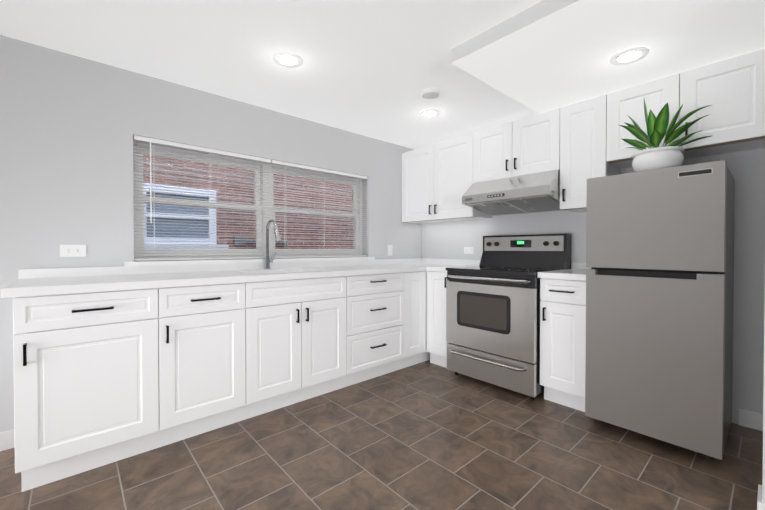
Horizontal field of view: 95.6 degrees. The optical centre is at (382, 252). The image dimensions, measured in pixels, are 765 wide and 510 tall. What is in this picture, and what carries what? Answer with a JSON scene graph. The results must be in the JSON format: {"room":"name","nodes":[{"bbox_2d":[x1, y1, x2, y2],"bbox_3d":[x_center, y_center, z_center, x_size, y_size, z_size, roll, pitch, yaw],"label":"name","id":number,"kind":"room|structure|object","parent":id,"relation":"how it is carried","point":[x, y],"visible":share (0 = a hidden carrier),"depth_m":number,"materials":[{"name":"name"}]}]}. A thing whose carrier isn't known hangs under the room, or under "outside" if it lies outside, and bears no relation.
{"room":"kitchen","nodes":[
{"label":"kitchen","id":0,"kind":"room"},
{"bbox_2d":[0,35,420,431],"bbox_3d":[-1.683,-0.052,2.321,6.000,2.210,0.250,-1,1,-42],"label":"wall","id":1,"kind":"structure","parent":0,"point":[71,125],"depth_m":2.11,"materials":[{"name":"white paint"}]},
{"bbox_2d":[0,429,14,450],"bbox_3d":[-2.792,1.015,1.169,2.235,0.100,0.013,-1,1,-42],"label":"baseboard","id":2,"kind":"structure","parent":1,"relation":"attached to","point":[7,441],"depth_m":1.86,"materials":[{"name":"white wood"}]},
{"bbox_2d":[60,245,85,256],"bbox_3d":[-1.813,-0.009,2.031,0.115,0.070,0.008,-1,1,-42],"label":"electrical outlet","id":3,"kind":"object","parent":1,"relation":"attached to","point":[72,250],"visible":1,"depth_m":2.03,"materials":[{"name":"white plastic"}]},
{"bbox_2d":[17,258,423,279],"bbox_3d":[-0.756,0.106,2.962,3.260,0.051,0.020,-1,1,-42],"label":"backsplash","id":4,"kind":"structure","parent":1,"relation":"attached to","point":[118,271],"depth_m":2.39,"materials":[{"name":"white stone"}]},
{"bbox_2d":[133,141,361,260],"bbox_3d":[-0.965,-0.357,2.978,1.950,0.815,0.102,-1,1,-42],"label":"window","id":5,"kind":"structure","parent":1,"relation":"in","point":[139,242],"depth_m":2.82,"materials":[{"name":"white plastic"}]},
{"bbox_2d":[133,135,270,260],"bbox_3d":[-1.266,-0.354,2.551,0.920,0.810,0.045,-1,1,-42],"label":"window blind","id":6,"kind":"object","parent":5,"relation":"attached to","point":[153,141],"visible":1,"depth_m":2.49,"materials":[{"name":"white plastic"}]},
{"bbox_2d":[270,160,366,257],"bbox_3d":[-0.542,-0.361,3.201,1.010,0.810,0.037,-1,1,-42],"label":"window blind","id":7,"kind":"object","parent":5,"relation":"attached to","point":[293,165],"visible":0.98,"depth_m":3.15,"materials":[{"name":"white plastic"}]},
{"bbox_2d":[124,257,374,266],"bbox_3d":[-0.896,0.067,2.905,2.050,0.030,0.165,-1,1,-42],"label":"window sill","id":8,"kind":"structure","parent":1,"relation":"attached to","point":[173,262],"depth_m":2.59,"materials":[{"name":"white stone"}]},
{"bbox_2d":[387,245,392,255],"bbox_3d":[0.082,-0.022,3.716,0.070,0.115,0.010,-1,1,-42],"label":"light switch","id":9,"kind":"object","parent":1,"relation":"attached to","point":[389,250],"visible":1,"depth_m":3.71,"materials":[{"name":"white plastic"}]},
{"bbox_2d":[143,155,353,248],"bbox_3d":[-2.111,-1.956,3.158,11.000,8.000,1.600,-1,1,-42],"label":"window glass","id":10,"kind":"object","parent":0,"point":[189,230],"depth_m":4.10,"materials":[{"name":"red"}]},
{"bbox_2d":[0,0,542,149],"bbox_3d":[0.395,-1.207,-0.026,6.000,0.150,6.500,-1,1,-42],"label":"ceiling","id":11,"kind":"structure","parent":0,"point":[374,69],"depth_m":1.97,"materials":[{"name":"white paint"}]},
{"bbox_2d":[273,51,302,67],"bbox_3d":[-0.566,-1.152,2.078,0.176,0.006,0.176,-1,1,-42],"label":"recessed light","id":12,"kind":"object","parent":11,"relation":"in","point":[286,59],"visible":1,"depth_m":2.07,"materials":[{"name":"white"}]},
{"bbox_2d":[419,109,439,117],"bbox_3d":[0.396,-1.161,2.907,0.176,0.006,0.176,-1,1,-42],"label":"recessed light","id":13,"kind":"object","parent":11,"relation":"in","point":[430,113],"visible":1,"depth_m":2.90,"materials":[{"name":"white"}]},
{"bbox_2d":[421,88,439,99],"bbox_3d":[0.348,-1.143,2.510,0.132,0.032,0.132,-1,1,-42],"label":"smoke detector","id":14,"kind":"object","parent":11,"relation":"attached to","point":[430,93],"visible":1,"depth_m":2.48,"materials":[{"name":"white plastic"}]},
{"bbox_2d":[0,360,762,509],"bbox_3d":[0.405,1.126,0.175,5.750,0.100,6.250,-1,1,-42],"label":"floor","id":15,"kind":"structure","parent":0,"point":[426,435],"depth_m":1.74,"materials":[{"name":"tile"}]},
{"bbox_2d":[12,288,163,491],"bbox_3d":[-1.563,0.620,1.860,0.522,0.877,0.602,-1,1,-42],"label":"base cabinet","id":16,"kind":"object","parent":15,"relation":"on","point":[114,364],"depth_m":1.62,"materials":[{"name":"white wood"}]},
{"bbox_2d":[0,264,431,297],"bbox_3d":[-0.552,0.153,2.734,3.260,0.038,0.632,-1,1,-42],"label":"countertop","id":17,"kind":"structure","parent":16,"relation":"on","point":[31,285],"depth_m":1.96,"materials":[{"name":"white stone"}]},
{"bbox_2d":[264,220,279,267],"bbox_3d":[-0.832,-0.061,2.686,0.101,0.390,0.234,-1,1,-42],"label":"faucet","id":18,"kind":"object","parent":17,"relation":"on","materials":[{"name":"silver metal"}]},
{"bbox_2d":[164,284,247,445],"bbox_3d":[-1.200,0.616,2.183,0.450,0.877,0.602,-1,1,-42],"label":"base cabinet","id":19,"kind":"object","parent":15,"relation":"on","point":[206,325],"depth_m":1.96,"materials":[{"name":"white wood"}]},
{"bbox_2d":[248,276,347,418],"bbox_3d":[-0.750,0.612,2.583,0.753,0.877,0.602,-1,1,-42],"label":"base cabinet","id":20,"kind":"object","parent":15,"relation":"on","point":[298,329],"depth_m":2.34,"materials":[{"name":"white wood"}]},
{"bbox_2d":[348,272,407,385],"bbox_3d":[-0.241,0.607,3.036,0.609,0.877,0.602,-1,1,-42],"label":"base cabinet","id":21,"kind":"object","parent":15,"relation":"on","point":[377,305],"depth_m":2.82,"materials":[{"name":"white wood"}]},
{"bbox_2d":[408,272,427,366],"bbox_3d":[0.103,0.604,3.342,0.313,0.877,0.602,-1,1,-42],"label":"base cabinet","id":22,"kind":"object","parent":15,"relation":"on","point":[417,281],"depth_m":3.14,"materials":[{"name":"white wood"}]},
{"bbox_2d":[428,264,479,271],"bbox_3d":[0.722,0.147,3.279,0.632,0.038,0.247,-1,1,-42],"label":"countertop","id":23,"kind":"structure","parent":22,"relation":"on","point":[435,267],"depth_m":3.17,"materials":[{"name":"white stone"}]},
{"bbox_2d":[428,272,447,367],"bbox_3d":[0.716,0.604,3.313,0.602,0.877,0.295,-1,1,-42],"label":"base cabinet","id":24,"kind":"object","parent":15,"relation":"on","point":[437,344],"depth_m":3.12,"materials":[{"name":"white wood"}]},
{"bbox_2d":[446,233,570,399],"bbox_3d":[1.014,0.448,2.866,0.706,1.198,0.757,-1,1,-42],"label":"range","id":25,"kind":"object","parent":15,"relation":"on","point":[493,300],"visible":0.96,"depth_m":2.69,"materials":[{"name":"silver metal"}]},
{"bbox_2d":[540,280,585,411],"bbox_3d":[1.425,0.613,2.516,0.602,0.877,0.300,-1,1,-42],"label":"base cabinet","id":26,"kind":"object","parent":15,"relation":"on","point":[563,302],"depth_m":2.32,"materials":[{"name":"white wood"}]},
{"bbox_2d":[538,268,591,279],"bbox_3d":[1.415,0.155,2.500,0.632,0.038,0.307,-1,1,-42],"label":"countertop","id":27,"kind":"structure","parent":26,"relation":"on","point":[574,273],"depth_m":2.34,"materials":[{"name":"white stone"}]},
{"bbox_2d":[585,159,734,459],"bbox_3d":[1.690,0.299,2.110,0.687,1.512,0.598,-1,1,-42],"label":"refrigerator","id":28,"kind":"object","parent":15,"relation":"on","point":[659,298],"visible":1,"depth_m":1.85,"materials":[{"name":"silver metal"}]},
{"bbox_2d":[619,99,710,171],"bbox_3d":[1.566,-0.674,1.937,0.350,0.462,0.410,-1,1,-42],"label":"potted plant","id":29,"kind":"object","parent":28,"relation":"on","point":[669,155],"visible":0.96,"depth_m":1.91,"materials":[{"name":"green plant"}]},
{"bbox_2d":[421,148,764,423],"bbox_3d":[2.543,-0.048,1.897,0.250,2.210,6.000,-1,1,-42],"label":"wall","id":30,"kind":"structure","parent":0,"point":[453,239],"depth_m":2.12,"materials":[{"name":"white paint"}]},
{"bbox_2d":[402,133,491,223],"bbox_3d":[0.637,-0.712,3.594,0.328,0.753,0.915,-1,1,-42],"label":"upper cabinet","id":31,"kind":"object","parent":30,"relation":"attached to","point":[436,177],"depth_m":3.44,"materials":[{"name":"white wood"}]},
{"bbox_2d":[464,247,473,253],"bbox_3d":[0.887,-0.021,3.563,0.008,0.070,0.115,-1,1,-42],"label":"electrical outlet","id":32,"kind":"object","parent":30,"relation":"attached to","point":[468,250],"visible":1,"depth_m":3.56,"materials":[{"name":"white plastic"}]},
{"bbox_2d":[420,260,591,267],"bbox_3d":[1.103,0.102,3.310,0.020,0.051,1.932,-1,1,-42],"label":"backsplash","id":33,"kind":"structure","parent":30,"relation":"attached to","point":[421,261],"depth_m":3.65,"materials":[{"name":"white stone"}]},
{"bbox_2d":[462,169,563,215],"bbox_3d":[1.127,-0.484,2.916,0.500,0.275,0.745,-1,1,-42],"label":"range hood","id":34,"kind":"object","parent":30,"relation":"attached to","point":[532,193],"visible":0.94,"depth_m":2.78,"materials":[{"name":"silver metal"}]},
{"bbox_2d":[472,108,559,183],"bbox_3d":[1.191,-0.855,2.969,0.328,0.454,0.750,-1,1,-42],"label":"upper cabinet","id":35,"kind":"object","parent":30,"relation":"attached to","point":[531,144],"depth_m":2.82,"materials":[{"name":"white wood"}]},
{"bbox_2d":[560,94,621,211],"bbox_3d":[1.541,-0.701,2.578,0.328,0.753,0.301,-1,1,-42],"label":"upper cabinet","id":36,"kind":"object","parent":30,"relation":"attached to","point":[583,124],"depth_m":2.47,"materials":[{"name":"white wood"}]},
{"bbox_2d":[608,48,764,167],"bbox_3d":[1.895,-0.846,2.179,0.328,0.454,0.761,-1,1,-42],"label":"upper cabinet","id":37,"kind":"object","parent":30,"relation":"attached to","point":[734,87],"depth_m":2.00,"materials":[{"name":"white wood"}]},
{"bbox_2d":[739,408,762,430],"bbox_3d":[3.308,1.019,0.850,0.013,0.100,3.400,-1,1,-42],"label":"baseboard","id":38,"kind":"structure","parent":30,"relation":"attached to","point":[750,419],"depth_m":2.08,"materials":[{"name":"white wood"}]},
{"bbox_2d":[451,0,764,112],"bbox_3d":[2.417,-1.101,0.763,1.430,0.080,4.490,-1,1,-42],"label":"ceiling","id":39,"kind":"structure","parent":0,"point":[544,56],"depth_m":1.79,"materials":[{"name":"white paint"}]},
{"bbox_2d":[610,47,649,64],"bbox_3d":[1.350,-1.070,1.896,0.176,0.006,0.176,-1,1,-42],"label":"recessed light","id":40,"kind":"object","parent":39,"relation":"in","point":[630,56],"visible":1,"depth_m":1.89,"materials":[{"name":"white"}]},
{"bbox_2d":[762,305,764,502],"bbox_3d":[2.607,0.011,0.141,0.130,2.130,3.290,-1,1,-42],"label":"wall","id":41,"kind":"structure","parent":0,"point":[763,487],"depth_m":1.33,"materials":[{"name":"white paint"}]},
{"bbox_2d":[758,484,761,497],"bbox_3d":[2.656,1.025,0.204,0.013,0.100,3.303,-1,1,-42],"label":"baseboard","id":42,"kind":"structure","parent":41,"relation":"attached to","point":[759,486],"depth_m":1.40,"materials":[{"name":"white"}]},
{"bbox_2d":[757,496,764,509],"bbox_3d":[2.550,1.026,0.110,0.016,0.100,3.303,-1,1,-42],"label":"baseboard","id":43,"kind":"structure","parent":41,"relation":"attached to","point":[760,506],"depth_m":1.33,"materials":[{"name":"white"}]}
]}

